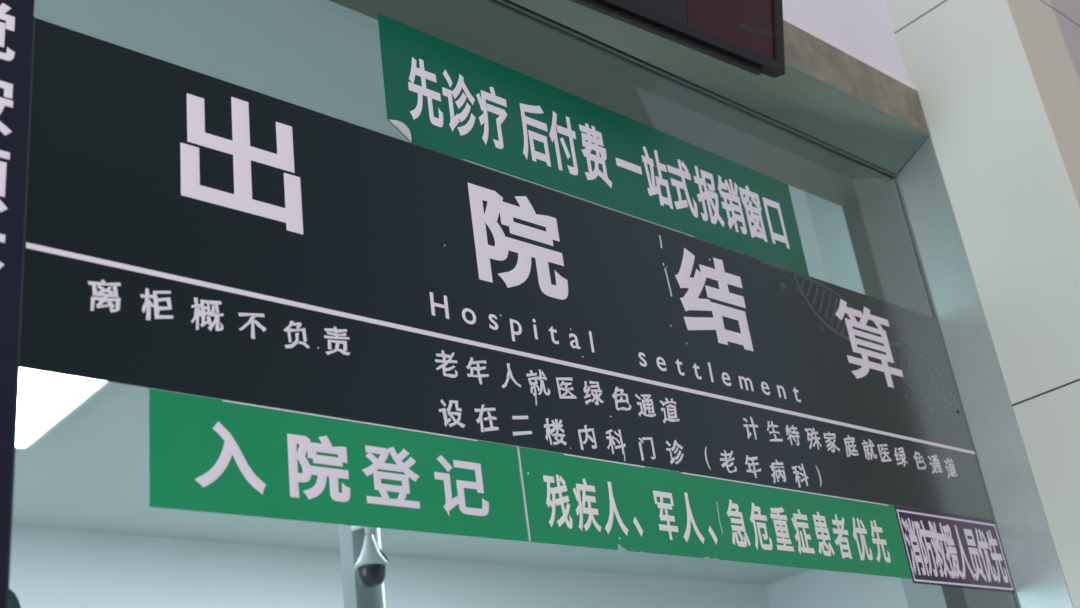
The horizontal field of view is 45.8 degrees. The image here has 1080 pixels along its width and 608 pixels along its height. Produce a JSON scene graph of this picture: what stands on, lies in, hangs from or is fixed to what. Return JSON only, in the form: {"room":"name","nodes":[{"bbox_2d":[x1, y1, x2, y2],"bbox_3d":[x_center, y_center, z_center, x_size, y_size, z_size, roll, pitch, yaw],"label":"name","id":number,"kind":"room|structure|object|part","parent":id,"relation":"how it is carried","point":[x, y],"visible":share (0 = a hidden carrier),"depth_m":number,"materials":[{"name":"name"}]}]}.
{"room":"hospital interior","nodes":[
{"label":"hospital interior","id":0,"kind":"room"},
{"bbox_2d":[9,526,769,607],"bbox_3d":[-2.639,2.823,6.168,13.000,3.760,0.150,14,-33,-40],"label":"wall","id":1,"kind":"structure","parent":0,"point":[50,568],"depth_m":7.78,"materials":[{"name":"white paint"}]},
{"bbox_2d":[12,0,880,584],"bbox_3d":[-1.280,0.217,5.356,13.000,0.100,4.728,14,-33,-40],"label":"ceiling","id":2,"kind":"structure","parent":0,"point":[89,473],"depth_m":5.65,"materials":[{"name":"grey paint"}]},
{"bbox_2d":[16,368,110,448],"bbox_3d":[-2.169,0.346,5.198,0.660,0.035,1.230,14,-33,-40],"label":"recessed light","id":3,"kind":"object","parent":2,"relation":"in","point":[45,399],"visible":0.47,"depth_m":5.31,"materials":[{"name":"white paint"}]},
{"bbox_2d":[765,569,907,607],"bbox_3d":[3.757,3.131,8.665,0.150,3.660,4.728,14,-33,-40],"label":"wall","id":4,"kind":"structure","parent":0,"point":[814,588],"depth_m":10.37,"materials":[{"name":"white paint"}]},
{"bbox_2d":[782,0,908,81],"bbox_3d":[-1.796,-2.176,2.361,7.500,1.852,0.359,14,-33,-40],"label":"wall","id":5,"kind":"structure","parent":0,"point":[863,27],"depth_m":4.16,"materials":[{"name":"white paint"}]},
{"bbox_2d":[569,0,784,77],"bbox_3d":[0.123,-0.907,3.151,1.300,0.423,0.172,12,-31,-37],"label":"led display","id":6,"kind":"object","parent":5,"relation":"attached to","point":[747,35],"visible":1,"depth_m":3.32,"materials":[{"name":"black plastic"}]},
{"bbox_2d":[783,15,915,89],"bbox_3d":[-1.557,-1.429,1.858,7.500,0.027,0.014,14,-33,-40],"label":"trim","id":7,"kind":"structure","parent":5,"relation":"attached to","point":[785,18],"depth_m":4.00,"materials":[{"name":"white paint"}]},
{"bbox_2d":[783,20,930,134],"bbox_3d":[-1.656,-1.236,1.916,7.500,0.246,0.377,14,-33,-40],"label":"trim","id":8,"kind":"structure","parent":5,"relation":"attached to","point":[804,51],"depth_m":3.94,"materials":[{"name":"stone"}]},
{"bbox_2d":[805,192,946,607],"bbox_3d":[3.205,1.702,5.425,5.350,3.660,0.130,14,-33,-40],"label":"wall","id":9,"kind":"structure","parent":0,"point":[840,265],"depth_m":4.35,"materials":[{"name":"grey paint"}]},
{"bbox_2d":[885,0,1079,607],"bbox_3d":[2.491,0.432,4.797,3.000,5.600,0.750,14,-33,-40],"label":"wall","id":10,"kind":"structure","parent":0,"point":[997,82],"depth_m":3.92,"materials":[{"name":"grey"}]},
{"bbox_3d":[-2.543,0.098,0.328,4.659,3.748,0.222,14,-33,-40],"label":"wall","id":11,"kind":"structure","parent":0,"visible":0},
{"bbox_2d":[0,0,35,607],"bbox_3d":[-0.916,-0.159,1.948,0.265,1.750,0.007,14,-33,-40],"label":"vertical sign","id":12,"kind":"object","parent":11,"relation":"attached to","point":[17,19],"visible":1,"depth_m":2.02,"materials":[{"name":"black plastic"}]},
{"bbox_3d":[1.118,2.441,1.883,13.000,0.100,11.300,14,-33,-40],"label":"floor","id":13,"kind":"structure","parent":0,"visible":0},
{"bbox_2d":[8,589,21,607],"bbox_3d":[-0.753,1.387,1.641,0.092,2.072,0.032,14,-33,-40],"label":"pipe","id":14,"kind":"object","parent":13,"relation":"on","point":[14,602],"visible":0.49,"depth_m":2.07,"materials":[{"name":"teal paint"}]},
{"bbox_2d":[334,417,385,607],"bbox_3d":[-0.510,1.626,4.126,0.146,3.659,0.086,14,-33,-40],"label":"pillar","id":15,"kind":"structure","parent":13,"relation":"on","point":[355,595],"depth_m":4.41,"materials":[{"name":"grey metal"}]},
{"bbox_2d":[351,525,387,587],"bbox_3d":[-0.575,0.848,4.349,0.121,0.244,0.172,-3,-25,-11],"label":"security camera","id":16,"kind":"object","parent":15,"relation":"attached to","point":[371,565],"visible":0.95,"depth_m":4.27,"materials":[{"name":"white paint"}]},
{"bbox_3d":[-0.609,0.779,4.388,0.030,0.078,0.113,11,-31,-35],"label":"arm","id":17,"kind":"part","parent":16,"relation":"part of","materials":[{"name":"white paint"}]},
{"bbox_3d":[0.477,1.973,2.114,2.841,1.100,0.377,14,-33,-40],"label":"wall","id":18,"kind":"structure","parent":0,"visible":0},
{"bbox_2d":[329,0,1073,607],"bbox_3d":[0.250,0.378,2.856,2.841,2.506,0.477,14,-33,-40],"label":"window","id":19,"kind":"structure","parent":18,"relation":"in","point":[795,128],"depth_m":3.78,"materials":[{"name":"metal"}]},
{"bbox_2d":[149,389,527,541],"bbox_3d":[-0.326,0.299,2.269,0.780,0.197,0.002,14,-33,-40],"label":"banner","id":20,"kind":"object","parent":19,"relation":"attached to","point":[212,455],"visible":1,"depth_m":2.23,"materials":[{"name":"plastic"}]},
{"bbox_2d":[19,18,993,520],"bbox_3d":[0.228,0.070,2.967,2.828,0.655,0.004,14,-33,-40],"label":"signboard","id":21,"kind":"object","parent":19,"relation":"attached to","point":[188,231],"visible":1,"depth_m":2.57,"materials":[{"name":"plastic"}]},
{"bbox_2d":[377,13,808,275],"bbox_3d":[0.205,-0.362,3.199,1.442,0.318,0.014,14,-33,-40],"label":"banner","id":22,"kind":"object","parent":19,"relation":"attached to","point":[443,97],"visible":1,"depth_m":3.10,"materials":[{"name":"plastic"}]},
{"bbox_2d":[517,447,911,578],"bbox_3d":[0.462,0.500,2.942,1.324,0.196,0.002,14,-33,-40],"label":"banner","id":23,"kind":"object","parent":19,"relation":"attached to","point":[571,500],"visible":1,"depth_m":2.85,"materials":[{"name":"plastic"}]},
{"bbox_2d":[894,506,1013,591],"bbox_3d":[1.148,0.680,3.525,0.510,0.208,0.003,14,-33,-40],"label":"sign","id":24,"kind":"object","parent":19,"relation":"attached to","point":[941,549],"visible":1,"depth_m":3.51,"materials":[{"name":"purple plastic"}]}
]}

